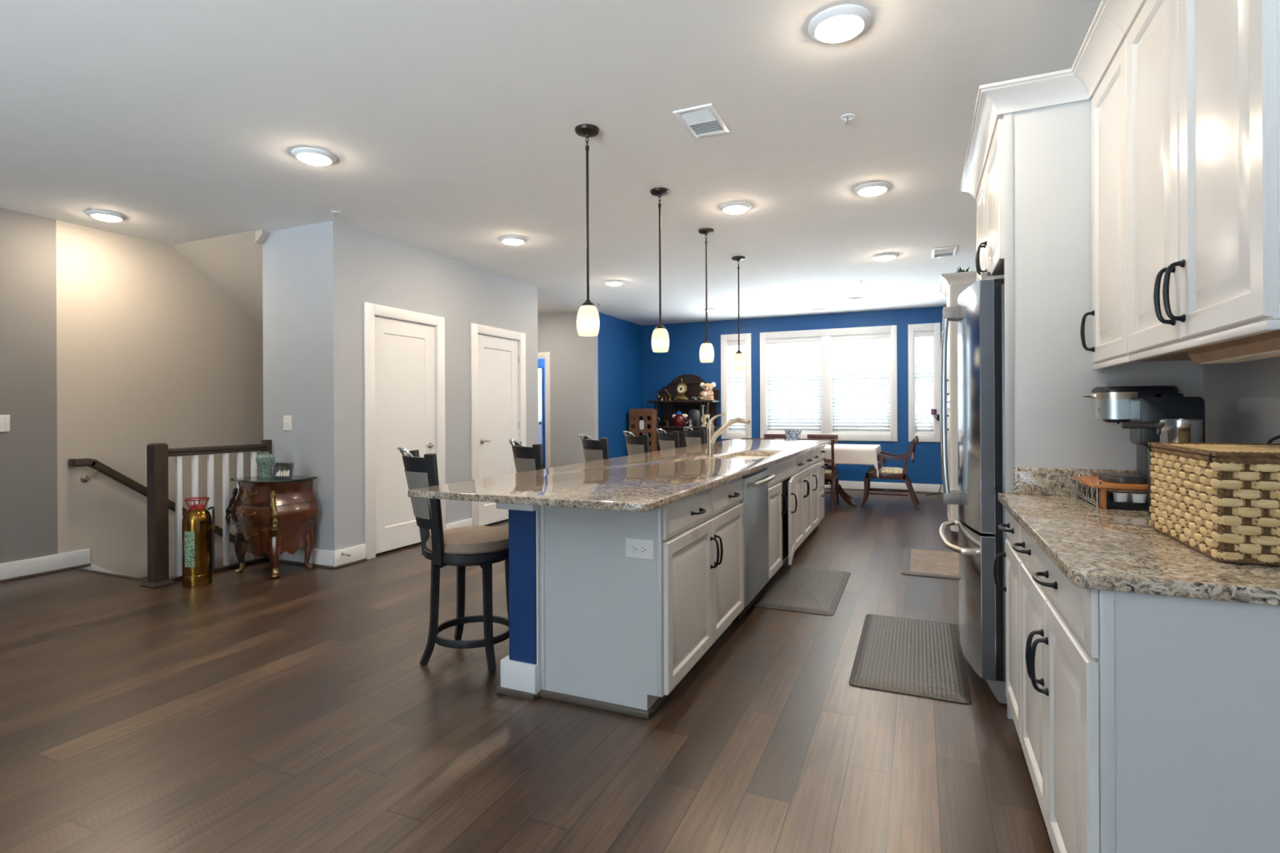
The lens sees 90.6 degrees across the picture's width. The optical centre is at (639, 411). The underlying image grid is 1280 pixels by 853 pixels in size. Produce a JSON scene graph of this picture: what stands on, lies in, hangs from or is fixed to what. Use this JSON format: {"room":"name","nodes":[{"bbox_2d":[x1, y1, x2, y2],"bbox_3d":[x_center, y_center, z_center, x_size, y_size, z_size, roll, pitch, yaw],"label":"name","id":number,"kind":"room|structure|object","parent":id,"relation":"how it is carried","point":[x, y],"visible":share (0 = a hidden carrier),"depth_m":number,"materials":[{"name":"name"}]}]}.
{"room":"open-plan kitchen","nodes":[
{"label":"open-plan kitchen","id":0,"kind":"room"},
{"bbox_2d":[0,207,263,577],"bbox_3d":[-5.176,1.178,3.666,0.120,5.343,10.544,0,0,24],"label":"wall","id":1,"kind":"structure","parent":0,"point":[149,349],"depth_m":5.26,"materials":[{"name":"white paint"}]},
{"bbox_2d":[0,414,9,431],"bbox_3d":[-4.675,0.087,4.647,0.018,0.124,0.088,0,0,24],"label":"light switch","id":2,"kind":"object","parent":1,"relation":"attached to","point":[4,419],"visible":1,"depth_m":4.66,"materials":[{"name":"white plastic"}]},
{"bbox_2d":[0,548,91,582],"bbox_3d":[-5.840,1.185,1.970,0.030,0.135,6.905,0,0,24],"label":"baseboard","id":3,"kind":"structure","parent":1,"relation":"attached to","point":[16,570],"depth_m":4.86,"materials":[{"name":"white paint"}]},
{"bbox_2d":[67,457,262,557],"bbox_3d":[-4.138,0.958,5.757,0.104,1.171,1.678,0,0,24],"label":"wall handrail","id":4,"kind":"object","parent":1,"relation":"attached to","point":[95,464],"visible":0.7,"depth_m":5.24,"materials":[{"name":"brown wood"}]},
{"bbox_2d":[170,231,262,326],"bbox_3d":[-3.116,-0.454,6.846,1.109,2.201,2.970,0,0,24],"label":"ceiling","id":5,"kind":"structure","parent":0,"point":[233,263],"depth_m":5.76,"materials":[{"name":"white paint"}]},
{"bbox_2d":[262,222,325,550],"bbox_3d":[-2.244,1.163,6.534,0.724,5.343,2.935,0,0,24],"label":"wall","id":6,"kind":"structure","parent":0,"point":[294,352],"depth_m":5.17,"materials":[{"name":"grey paint"}]},
{"bbox_2d":[254,229,269,244],"bbox_3d":[-3.151,-1.454,5.286,0.090,0.100,0.059,0,0,24],"label":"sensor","id":7,"kind":"structure","parent":6,"relation":"attached to","point":[261,236],"depth_m":5.27,"materials":[{"name":"white paint"}]},
{"bbox_2d":[324,220,537,551],"bbox_3d":[-2.159,-0.137,6.493,0.724,2.743,2.935,0,0,24],"label":"wall","id":8,"kind":"structure","parent":0,"point":[361,266],"depth_m":5.54,"materials":[{"name":"grey paint"}]},
{"bbox_2d":[279,547,333,568],"bbox_3d":[-2.735,1.170,5.130,0.694,0.135,0.030,0,0,24],"label":"baseboard","id":9,"kind":"structure","parent":8,"relation":"attached to","point":[319,557],"depth_m":5.07,"materials":[{"name":"white paint"}]},
{"bbox_2d":[333,518,472,568],"bbox_3d":[-1.811,1.165,6.334,0.030,0.135,2.951,0,0,24],"label":"baseboard","id":10,"kind":"structure","parent":8,"relation":"attached to","point":[357,553],"depth_m":5.16,"materials":[{"name":"white paint"}]},
{"bbox_2d":[363,302,445,559],"bbox_3d":[-2.130,0.161,5.731,0.139,2.147,0.970,0,0,24],"label":"door","id":11,"kind":"structure","parent":8,"relation":"in","point":[404,350],"depth_m":5.64,"materials":[{"name":"white paint"}]},
{"bbox_2d":[470,323,526,526],"bbox_3d":[-1.574,0.158,6.997,0.139,2.147,0.980,0,0,24],"label":"door","id":12,"kind":"structure","parent":8,"relation":"in","point":[498,355],"depth_m":6.94,"materials":[{"name":"white paint"}]},
{"bbox_2d":[496,502,541,700],"bbox_3d":[0.397,0.790,4.862,0.195,0.864,4.671,0,0,24],"label":"wall","id":13,"kind":"structure","parent":0,"point":[520,670],"depth_m":2.73,"materials":[{"name":"blue paint"}]},
{"bbox_2d":[0,488,1053,852],"bbox_3d":[-1.123,1.254,3.923,7.294,0.050,14.474,0,0,24],"label":"floor","id":14,"kind":"structure","parent":0,"point":[298,710],"depth_m":2.42,"materials":[{"name":"brown wood"}]},
{"bbox_2d":[71,564,147,582],"bbox_3d":[-3.612,2.011,5.619,1.163,1.562,1.825,0,0,24],"label":"staircase","id":15,"kind":"structure","parent":14,"relation":"attached to","point":[93,568],"depth_m":4.94,"materials":[{"name":"white paint"}]},
{"bbox_2d":[181,497,215,587],"bbox_3d":[-3.179,0.931,4.550,0.184,0.617,0.184,0,0,24],"label":"fire extinguisher","id":16,"kind":"object","parent":14,"relation":"on","point":[198,528],"visible":1,"depth_m":4.49,"materials":[{"name":"gold metal"}]},
{"bbox_2d":[140,440,271,588],"bbox_3d":[-3.298,0.733,4.891,0.150,1.014,0.918,0,0,24],"label":"stair railing","id":17,"kind":"object","parent":14,"relation":"on","point":[157,454],"visible":0.82,"depth_m":4.65,"materials":[{"name":"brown wood"}]},
{"bbox_2d":[225,474,318,577],"bbox_3d":[-2.856,0.883,4.907,0.563,0.737,0.420,0,0,24],"label":"chest","id":18,"kind":"object","parent":14,"relation":"on","point":[271,517],"visible":0.99,"depth_m":4.78,"materials":[{"name":"brown wood"}]},
{"bbox_2d":[255,452,275,477],"bbox_3d":[-2.931,0.416,4.959,0.132,0.197,0.132,0,0,24],"label":"vase","id":19,"kind":"object","parent":18,"relation":"on","point":[264,460],"visible":1,"depth_m":4.92,"materials":[{"name":"green ceramic"}]},
{"bbox_2d":[272,462,293,479],"bbox_3d":[-2.717,0.464,4.850,0.155,0.150,0.076,0,0,6],"label":"photo frame","id":20,"kind":"object","parent":18,"relation":"on","point":[281,470],"visible":0.99,"depth_m":4.83,"materials":[{"name":"grey metal"}]},
{"bbox_2d":[275,464,291,476],"bbox_3d":[-2.719,0.451,4.831,0.123,0.092,0.023,0,0,6],"label":"photo","id":21,"kind":"object","parent":20,"relation":"attached to","point":[281,470],"depth_m":4.83,"materials":[{"name":"white paper"}]},
{"bbox_2d":[396,447,509,671],"bbox_3d":[-0.895,0.702,3.193,0.548,1.068,0.561,0,0,22],"label":"bar stool","id":22,"kind":"object","parent":14,"relation":"on","point":[483,546],"visible":0.91,"depth_m":3.04,"materials":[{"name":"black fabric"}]},
{"bbox_2d":[426,525,508,554],"bbox_3d":[-0.846,0.639,3.218,0.458,0.075,0.458,0,0,-31],"label":"seat cushion","id":23,"kind":"object","parent":22,"relation":"on","point":[477,540],"depth_m":3.06,"materials":[{"name":"beige fabric"}]},
{"bbox_2d":[508,439,543,472],"bbox_3d":[-0.522,0.701,4.013,0.561,1.068,0.548,0,0,7],"label":"bar stool","id":24,"kind":"object","parent":14,"relation":"on","point":[526,459],"visible":0.23,"depth_m":3.80,"materials":[{"name":"grey fabric"}]},
{"bbox_2d":[579,434,608,462],"bbox_3d":[-0.162,0.699,4.850,0.561,1.068,0.548,0,0,9],"label":"bar stool","id":25,"kind":"object","parent":14,"relation":"on","point":[593,450],"visible":0.23,"depth_m":4.64,"materials":[{"name":"grey fabric"}]},
{"bbox_2d":[622,431,649,455],"bbox_3d":[0.151,0.697,5.566,0.561,1.068,0.548,0,0,11],"label":"bar stool","id":26,"kind":"object","parent":14,"relation":"on","point":[635,445],"visible":0.26,"depth_m":5.37,"materials":[{"name":"grey fabric"}]},
{"bbox_2d":[539,476,744,719],"bbox_3d":[0.099,0.791,3.163,0.626,0.864,1.236,0,0,24],"label":"base cabinet","id":27,"kind":"object","parent":14,"relation":"on","point":[620,633],"visible":0.98,"depth_m":2.65,"materials":[{"name":"white paint"}]},
{"bbox_2d":[408,439,831,511],"bbox_3d":[0.559,0.342,4.854,1.114,0.030,5.192,0,0,24],"label":"countertop","id":28,"kind":"structure","parent":27,"relation":"on","point":[647,482],"depth_m":3.10,"materials":[{"name":"stone"}]},
{"bbox_2d":[706,413,750,456],"bbox_3d":[0.638,0.170,4.597,0.332,0.312,0.068,0,0,24],"label":"faucet","id":29,"kind":"object","parent":28,"relation":"on","point":[712,436],"visible":1,"depth_m":4.62,"materials":[{"name":"silver metal"}]},
{"bbox_2d":[625,537,653,559],"bbox_3d":[-0.004,0.553,2.547,0.123,0.078,0.009,0,0,24],"label":"wall outlet","id":30,"kind":"object","parent":27,"relation":"attached to","point":[634,548],"visible":1,"depth_m":2.54,"materials":[{"name":"white plastic"}]},
{"bbox_2d":[629,408,657,452],"bbox_3d":[0.056,0.588,10.511,0.430,1.272,0.192,0,0,24],"label":"wine rack","id":31,"kind":"object","parent":14,"relation":"on","point":[649,416],"visible":0.32,"depth_m":10.43,"materials":[{"name":"brown wood"}]},
{"bbox_2d":[656,428,679,450],"bbox_3d":[0.453,0.696,6.271,0.548,1.068,0.561,0,0,30],"label":"bar stool","id":32,"kind":"object","parent":14,"relation":"on","point":[667,441],"visible":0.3,"depth_m":6.07,"materials":[{"name":"grey fabric"}]},
{"bbox_2d":[647,373,720,450],"bbox_3d":[0.733,0.289,10.626,1.150,1.863,0.465,0,0,24],"label":"sideboard","id":33,"kind":"object","parent":14,"relation":"on","point":[668,408],"visible":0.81,"depth_m":10.73,"materials":[{"name":"black wood"}]},
{"bbox_2d":[671,409,688,426],"bbox_3d":[0.660,0.106,10.524,0.229,0.280,0.229,0,0,-16],"label":"jar","id":34,"kind":"object","parent":33,"relation":"on","point":[679,420],"visible":0.98,"depth_m":10.45,"materials":[{"name":"red ceramic"}]},
{"bbox_2d":[674,377,689,400],"bbox_3d":[0.697,-0.379,10.539,0.240,0.388,0.120,0,0,24],"label":"mantel clock","id":35,"kind":"object","parent":33,"relation":"on","point":[682,388],"visible":0.96,"depth_m":10.50,"materials":[{"name":"gold metal"}]},
{"bbox_2d":[647,400,720,403],"bbox_3d":[0.733,-0.169,10.631,1.150,0.032,0.455,0,0,24],"label":"shelf","id":36,"kind":"object","parent":33,"relation":"attached to","point":[664,401],"depth_m":10.46,"materials":[{"name":"black wood"}]},
{"bbox_2d":[672,404,703,422],"bbox_3d":[0.821,0.030,10.805,0.550,0.310,0.006,0,0,24],"label":"mirror","id":37,"kind":"object","parent":33,"relation":"attached to","point":[684,408],"depth_m":10.81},
{"bbox_2d":[688,408,700,426],"bbox_3d":[0.911,0.100,10.599,0.200,0.290,0.020,0,0,24],"label":"picture","id":38,"kind":"object","parent":33,"relation":"on","point":[695,414],"visible":0.78,"depth_m":10.58,"materials":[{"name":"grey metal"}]},
{"bbox_2d":[699,382,715,399],"bbox_3d":[1.103,-0.332,10.319,0.270,0.290,0.198,0,0,24],"label":"toy","id":39,"kind":"object","parent":33,"relation":"on","point":[707,394],"visible":0.98,"depth_m":10.26,"materials":[{"name":"beige fur"}]},
{"bbox_2d":[683,426,705,446],"bbox_3d":[0.767,0.694,6.984,0.548,1.068,0.561,0,0,29],"label":"bar stool","id":40,"kind":"object","parent":14,"relation":"on","point":[692,437],"visible":0.26,"depth_m":6.79,"materials":[{"name":"grey fabric"}]},
{"bbox_2d":[733,466,775,621],"bbox_3d":[0.488,0.789,4.009,0.657,0.864,0.618,0,0,24],"label":"dishwasher","id":41,"kind":"object","parent":14,"relation":"on","point":[755,484],"visible":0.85,"depth_m":3.84,"materials":[{"name":"silver metal"}]},
{"bbox_2d":[726,455,797,587],"bbox_3d":[0.823,0.788,4.743,0.680,0.864,0.988,0,0,24],"label":"base cabinet","id":42,"kind":"object","parent":14,"relation":"on","point":[781,495],"visible":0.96,"depth_m":4.63,"materials":[{"name":"white paint"}]},
{"bbox_2d":[786,450,813,561],"bbox_3d":[1.184,0.786,5.632,0.626,0.864,0.922,0,0,24],"label":"base cabinet","id":43,"kind":"object","parent":14,"relation":"on","point":[802,473],"visible":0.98,"depth_m":5.47,"materials":[{"name":"white paint"}]},
{"bbox_2d":[753,566,850,615],"bbox_3d":[1.148,1.209,4.371,0.485,0.019,1.098,0,0,24],"label":"floor mat","id":44,"kind":"object","parent":14,"relation":"on","point":[797,589],"visible":1,"depth_m":4.23,"materials":[{"name":"rubber"}]},
{"bbox_2d":[804,445,826,539],"bbox_3d":[1.542,0.784,6.446,0.626,0.864,0.849,0,0,24],"label":"base cabinet","id":45,"kind":"object","parent":14,"relation":"on","point":[818,466],"visible":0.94,"depth_m":6.29,"materials":[{"name":"white paint"}]},
{"bbox_2d":[798,439,839,510],"bbox_3d":[2.296,0.779,8.112,0.440,0.878,0.579,0,0,24],"label":"dining chair","id":46,"kind":"object","parent":14,"relation":"on","point":[832,473],"visible":0.44,"depth_m":7.84,"materials":[{"name":"brown wood"}]},
{"bbox_2d":[807,434,838,498],"bbox_3d":[2.591,0.778,9.121,0.440,0.878,0.579,0,0,24],"label":"dining chair","id":47,"kind":"object","parent":14,"relation":"on","point":[835,437],"visible":0.25,"depth_m":9.31,"materials":[{"name":"brown wood"}]},
{"bbox_2d":[824,463,856,507],"bbox_3d":[2.176,0.837,8.592,1.957,0.752,0.980,0,0,24],"label":"dining table","id":48,"kind":"object","parent":14,"relation":"on","point":[844,495],"visible":0.21,"depth_m":8.21,"materials":[{"name":"brown wood"}]},
{"bbox_2d":[823,444,883,478],"bbox_3d":[2.187,0.638,8.587,2.021,0.364,1.071,0,0,24],"label":"tablecloth","id":49,"kind":"object","parent":48,"relation":"on","point":[844,454],"visible":0.33,"depth_m":7.87,"materials":[{"name":"white fabric"}]},
{"bbox_2d":[860,435,919,510],"bbox_3d":[3.205,0.764,8.118,0.688,0.904,0.592,0,0,24],"label":"armchair","id":50,"kind":"object","parent":14,"relation":"on","point":[885,473],"visible":0.98,"depth_m":7.91,"materials":[{"name":"brown wood"}]},
{"bbox_2d":[866,466,902,473],"bbox_3d":[3.159,0.751,8.138,0.430,0.054,0.500,0,0,24],"label":"seat cushion","id":51,"kind":"object","parent":50,"relation":"on","point":[883,469],"depth_m":7.96,"materials":[{"name":"fabric"}]},
{"bbox_2d":[848,613,971,704],"bbox_3d":[1.368,1.208,3.216,0.490,0.019,1.075,0,0,24],"label":"floor mat","id":52,"kind":"object","parent":14,"relation":"on","point":[920,658],"visible":1,"depth_m":3.06,"materials":[{"name":"rubber"}]},
{"bbox_2d":[901,547,958,579],"bbox_3d":[2.384,1.206,5.069,0.524,0.013,0.975,0,0,24],"label":"floor mat","id":53,"kind":"object","parent":14,"relation":"on","point":[935,563],"visible":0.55,"depth_m":5.00,"materials":[{"name":"beige fabric"}]},
{"bbox_2d":[937,271,977,531],"bbox_3d":[3.316,-0.038,6.145,0.736,2.492,0.868,0,0,24],"label":"pantry cabinet","id":54,"kind":"object","parent":14,"relation":"on","point":[959,282],"visible":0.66,"depth_m":5.92,"materials":[{"name":"white paint"}]},
{"bbox_2d":[938,271,1007,704],"bbox_3d":[1.849,0.313,2.945,0.836,1.803,0.912,0,0,24],"label":"refrigerator","id":55,"kind":"object","parent":14,"relation":"on","point":[979,313],"visible":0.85,"depth_m":2.65,"materials":[{"name":"grey metal"}]},
{"bbox_2d":[993,508,1025,743],"bbox_3d":[1.628,0.784,2.205,0.665,0.864,0.412,0,0,24],"label":"base cabinet","id":56,"kind":"object","parent":14,"relation":"on","point":[1013,559],"visible":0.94,"depth_m":2.30,"materials":[{"name":"white paint"}]},
{"bbox_2d":[960,68,1203,719],"bbox_3d":[1.909,-0.032,2.909,0.708,2.492,1.254,0,0,24],"label":"surround","id":57,"kind":"object","parent":14,"relation":"on","point":[1033,197],"visible":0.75,"depth_m":2.45,"materials":[{"name":"white paint"}]},
{"bbox_2d":[1011,526,1279,852],"bbox_3d":[1.356,0.785,1.587,0.665,0.864,0.931,0,0,24],"label":"base cabinet","id":58,"kind":"object","parent":14,"relation":"on","point":[1150,723],"visible":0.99,"depth_m":1.24,"materials":[{"name":"white paint"}]},
{"bbox_2d":[997,466,1279,605],"bbox_3d":[1.445,0.285,1.768,0.647,0.134,1.358,0,0,24],"label":"countertop","id":59,"kind":"structure","parent":58,"relation":"on","point":[1109,549],"depth_m":1.53,"materials":[{"name":"stone"}]},
{"bbox_2d":[1084,484,1147,510],"bbox_3d":[1.728,0.290,2.178,0.271,0.058,0.292,0,0,24],"label":"tray","id":60,"kind":"object","parent":59,"relation":"on","point":[1106,500],"depth_m":2.09,"materials":[{"name":"wood"}]},
{"bbox_2d":[1111,491,1129,502],"bbox_3d":[1.600,0.288,2.110,0.049,0.040,0.049,0,0,24],"label":"pod","id":61,"kind":"object","parent":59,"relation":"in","point":[1118,496],"visible":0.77,"depth_m":2.10,"materials":[{"name":"white plastic"}]},
{"bbox_2d":[1129,492,1147,502],"bbox_3d":[1.639,0.288,2.082,0.049,0.040,0.049,0,0,24],"label":"pod","id":62,"kind":"object","parent":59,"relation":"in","point":[1136,497],"visible":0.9,"depth_m":2.07,"materials":[{"name":"white plastic"}]},
{"bbox_2d":[1080,385,1204,515],"bbox_3d":[1.666,0.117,2.094,0.305,0.407,0.375,0,0,24],"label":"coffee maker","id":63,"kind":"object","parent":59,"relation":"on","point":[1113,404],"visible":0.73,"depth_m":2.10,"materials":[{"name":"black plastic"}]},
{"bbox_2d":[1097,472,1147,484],"bbox_3d":[1.679,0.230,2.196,0.135,0.022,0.180,0,0,24],"label":"drip tray","id":64,"kind":"object","parent":63,"relation":"on","point":[1115,477],"depth_m":2.14,"materials":[{"name":"black plastic"}]},
{"bbox_2d":[1120,418,1203,443],"bbox_3d":[1.616,0.069,1.964,0.202,0.092,0.109,0,0,24],"label":"coffee pot","id":65,"kind":"object","parent":63,"relation":"on","point":[1168,430],"visible":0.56,"depth_m":1.92,"materials":[{"name":"silver metal"}]},
{"bbox_2d":[1148,442,1279,565],"bbox_3d":[1.466,0.202,1.490,0.331,0.237,0.448,0,0,24],"label":"storage basket","id":66,"kind":"object","parent":59,"relation":"on","point":[1221,501],"visible":1,"depth_m":1.36,"materials":[{"name":"brown wicker"}]},
{"bbox_2d":[537,358,545,468],"bbox_3d":[-1.492,-0.140,10.948,2.378,2.743,1.701,0,0,24],"label":"wall","id":67,"kind":"structure","parent":0,"point":[541,364],"depth_m":11.96,"materials":[{"name":"blue paint"}]},
{"bbox_2d":[0,0,1146,325],"bbox_3d":[-1.137,-1.538,3.923,7.294,0.050,14.474,0,0,24],"label":"ceiling","id":68,"kind":"structure","parent":0,"point":[449,126],"depth_m":3.40,"materials":[{"name":"paint"}]},
{"bbox_2d":[86,209,126,222],"bbox_3d":[-4.065,-1.479,4.831,0.236,0.040,0.236,0,0,24],"label":"recessed light","id":69,"kind":"object","parent":68,"relation":"in","point":[104,215],"visible":1,"depth_m":4.78,"materials":[{"name":"beige plastic"}]},
{"bbox_2d":[92,213,120,222],"bbox_3d":[-4.064,-1.477,4.831,0.171,0.036,0.171,0,0,24],"label":"diffuser","id":70,"kind":"object","parent":69,"relation":"attached to","point":[105,217],"depth_m":4.80,"materials":[{"name":"beige plastic"}]},
{"bbox_2d":[291,146,336,165],"bbox_3d":[-1.920,-1.490,3.737,0.236,0.040,0.236,0,0,24],"label":"recessed light","id":71,"kind":"object","parent":68,"relation":"in","point":[312,156],"visible":1,"depth_m":3.69,"materials":[{"name":"beige plastic"}]},
{"bbox_2d":[297,152,330,165],"bbox_3d":[-1.920,-1.488,3.737,0.171,0.036,0.171,0,0,24],"label":"diffuser","id":72,"kind":"object","parent":71,"relation":"attached to","point":[313,158],"depth_m":3.70,"materials":[{"name":"beige plastic"}]},
{"bbox_2d":[499,235,526,244],"bbox_3d":[-1.115,-1.494,5.569,0.236,0.040,0.236,0,0,24],"label":"recessed light","id":73,"kind":"object","parent":68,"relation":"in","point":[510,240],"visible":1,"depth_m":5.51,"materials":[{"name":"beige plastic"}]},
{"bbox_2d":[574,124,599,336],"bbox_3d":[-0.281,-0.964,3.408,0.132,1.108,0.132,0,0,24],"label":"pendant lamp","id":74,"kind":"object","parent":68,"relation":"hanging from","point":[588,322],"visible":1,"depth_m":3.38,"materials":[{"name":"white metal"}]},
{"bbox_2d":[649,187,669,352],"bbox_3d":[0.138,-0.966,4.362,0.132,1.108,0.132,0,0,24],"label":"pendant lamp","id":75,"kind":"object","parent":68,"relation":"hanging from","point":[660,338],"visible":1,"depth_m":4.34,"materials":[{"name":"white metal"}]},
{"bbox_2d":[672,103,729,138],"bbox_3d":[0.326,-1.515,3.316,0.206,0.011,0.330,0,0,24],"label":"ceiling vent","id":76,"kind":"object","parent":68,"relation":"in","point":[704,120],"visible":1,"depth_m":3.30,"materials":[{"name":"white paint"}]},
{"bbox_2d":[697,227,714,362],"bbox_3d":[0.557,-0.968,5.317,0.132,1.108,0.132,0,0,24],"label":"pendant lamp","id":77,"kind":"object","parent":68,"relation":"hanging from","point":[706,349],"visible":1,"depth_m":5.29,"materials":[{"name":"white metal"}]},
{"bbox_2d":[720,201,751,213],"bbox_3d":[0.711,-1.503,4.712,0.236,0.040,0.236,0,0,24],"label":"recessed light","id":78,"kind":"object","parent":68,"relation":"in","point":[733,207],"visible":1,"depth_m":4.65,"materials":[{"name":"beige plastic"}]},
{"bbox_2d":[724,205,746,213],"bbox_3d":[0.711,-1.501,4.712,0.171,0.036,0.171,0,0,24],"label":"diffuser","id":79,"kind":"object","parent":78,"relation":"attached to","point":[727,209],"depth_m":4.67,"materials":[{"name":"white plastic"}]},
{"bbox_2d":[731,256,745,369],"bbox_3d":[0.977,-0.970,6.271,0.132,1.108,0.132,0,0,24],"label":"pendant lamp","id":80,"kind":"object","parent":68,"relation":"hanging from","point":[739,360],"visible":1,"depth_m":6.25,"materials":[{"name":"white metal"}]},
{"bbox_2d":[808,4,871,43],"bbox_3d":[0.782,-1.503,2.489,0.236,0.040,0.236,0,0,24],"label":"recessed light","id":81,"kind":"object","parent":68,"relation":"in","point":[842,23],"visible":1,"depth_m":2.44,"materials":[{"name":"white paint"}]},
{"bbox_2d":[816,15,862,42],"bbox_3d":[0.782,-1.501,2.489,0.171,0.036,0.171,0,0,24],"label":"diffuser","id":82,"kind":"object","parent":81,"relation":"attached to","point":[829,28],"depth_m":2.46,"materials":[{"name":"white plastic"}]},
{"bbox_2d":[853,182,891,195],"bbox_3d":[1.588,-1.507,4.330,0.236,0.040,0.236,0,0,24],"label":"recessed light","id":83,"kind":"object","parent":68,"relation":"in","point":[873,188],"visible":1,"depth_m":4.28,"materials":[{"name":"beige plastic"}]},
{"bbox_2d":[859,186,885,195],"bbox_3d":[1.588,-1.505,4.330,0.171,0.036,0.171,0,0,24],"label":"diffuser","id":84,"kind":"object","parent":83,"relation":"attached to","point":[864,191],"depth_m":4.29,"materials":[{"name":"white plastic"}]},
{"bbox_2d":[872,252,898,260],"bbox_3d":[2.410,-1.511,6.219,0.236,0.040,0.236,0,0,24],"label":"recessed light","id":85,"kind":"object","parent":68,"relation":"in","point":[890,255],"visible":1,"depth_m":6.16,"materials":[{"name":"beige plastic"}]},
{"bbox_2d":[931,245,958,257],"bbox_3d":[2.921,-1.528,6.083,0.218,0.011,0.385,0,0,24],"label":"ceiling vent","id":86,"kind":"object","parent":68,"relation":"in","point":[948,251],"visible":1,"depth_m":6.06,"materials":[{"name":"white metal"}]},
{"bbox_2d":[537,311,642,467],"bbox_3d":[-1.534,-0.140,9.859,1.818,2.743,3.730,0,0,24],"label":"wall","id":87,"kind":"structure","parent":0,"point":[574,357],"depth_m":9.80,"materials":[{"name":"grey paint"}]},
{"bbox_2d":[537,351,551,468],"bbox_3d":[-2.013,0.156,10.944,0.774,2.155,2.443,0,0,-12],"label":"door frame","id":88,"kind":"structure","parent":87,"relation":"in","point":[546,355],"depth_m":9.85,"materials":[{"name":"white paint"}]},
{"bbox_2d":[642,306,946,484],"bbox_3d":[2.550,-0.160,10.188,5.636,2.743,0.160,0,0,24],"label":"wall","id":89,"kind":"structure","parent":0,"point":[686,340],"depth_m":10.10,"materials":[{"name":"blue paint"}]},
{"bbox_2d":[720,333,751,439],"bbox_3d":[1.623,-0.415,10.579,0.514,1.745,0.170,0,0,24],"label":"window","id":90,"kind":"structure","parent":89,"relation":"in","point":[725,339],"depth_m":10.55,"materials":[{"name":"white paint"}]},
{"bbox_2d":[728,341,745,432],"bbox_3d":[1.615,-0.412,10.553,0.307,1.510,0.073,0,0,24],"label":"window blind","id":91,"kind":"object","parent":90,"relation":"attached to","point":[734,344],"visible":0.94,"depth_m":10.56,"materials":[{"name":"white paint"}]},
{"bbox_2d":[760,324,897,441],"bbox_3d":[2.941,-0.421,10.000,2.074,1.745,0.170,0,0,24],"label":"window","id":92,"kind":"structure","parent":89,"relation":"in","point":[825,335],"depth_m":9.91,"materials":[{"name":"white paint"}]},
{"bbox_2d":[766,337,821,432],"bbox_3d":[2.467,-0.416,10.179,0.867,1.510,0.073,0,0,24],"label":"window blind","id":93,"kind":"object","parent":92,"relation":"attached to","point":[811,389],"visible":0.98,"depth_m":10.18,"materials":[{"name":"white paint"}]},
{"bbox_2d":[831,333,890,433],"bbox_3d":[3.399,-0.421,9.770,0.862,1.510,0.073,0,0,24],"label":"window blind","id":94,"kind":"object","parent":92,"relation":"attached to","point":[877,340],"visible":1,"depth_m":9.77,"materials":[{"name":"white paint"}]},
{"bbox_2d":[822,480,943,493],"bbox_3d":[2.518,1.144,10.101,5.396,0.135,0.030,0,0,24],"label":"baseboard","id":95,"kind":"structure","parent":89,"relation":"attached to","point":[846,485],"depth_m":9.54,"materials":[{"name":"white paint"}]},
{"bbox_2d":[907,322,940,441],"bbox_3d":[4.231,-0.427,9.433,0.438,1.745,0.170,0,0,24],"label":"window","id":96,"kind":"structure","parent":89,"relation":"in","point":[924,327],"depth_m":9.36,"materials":[{"name":"white paint"}]},
{"bbox_2d":[914,331,933,434],"bbox_3d":[4.216,-0.425,9.411,0.261,1.510,0.073,0,0,24],"label":"window blind","id":97,"kind":"object","parent":96,"relation":"attached to","point":[928,335],"visible":0.99,"depth_m":9.42,"materials":[{"name":"white paint"}]},
{"bbox_2d":[1203,356,1279,444],"bbox_3d":[2.172,-0.158,2.472,0.120,2.743,14.274,0,0,24],"label":"wall","id":98,"kind":"structure","parent":0,"point":[1242,399],"depth_m":2.00,"materials":[{"name":"grey paint"}]},
{"bbox_2d":[1013,466,1147,497],"bbox_3d":[1.470,0.270,1.757,0.592,0.104,1.358,0,0,24],"label":"backsplash","id":99,"kind":"structure","parent":98,"relation":"attached to","point":[1027,481],"depth_m":2.43,"materials":[{"name":"stone"}]},
{"bbox_2d":[1071,11,1191,369],"bbox_3d":[1.732,-0.717,2.137,0.406,1.120,0.446,0,0,24],"label":"upper cabinet","id":100,"kind":"object","parent":98,"relation":"attached to","point":[1104,37],"visible":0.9,"depth_m":2.16,"materials":[{"name":"white paint"}]},
{"bbox_2d":[1097,0,1279,361],"bbox_3d":[1.469,-0.715,1.539,0.406,1.120,0.858,0,0,24],"label":"upper cabinet","id":101,"kind":"object","parent":98,"relation":"attached to","point":[1203,76],"visible":0.99,"depth_m":1.47,"materials":[{"name":"white paint"}]},
{"bbox_2d":[1187,329,1279,364],"bbox_3d":[1.478,-0.157,1.464,0.130,0.049,0.670,0,0,24],"label":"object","id":102,"kind":"object","parent":101,"relation":"attached to","point":[1264,345],"visible":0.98,"depth_m":1.54,"materials":[{"name":"brown wood"}]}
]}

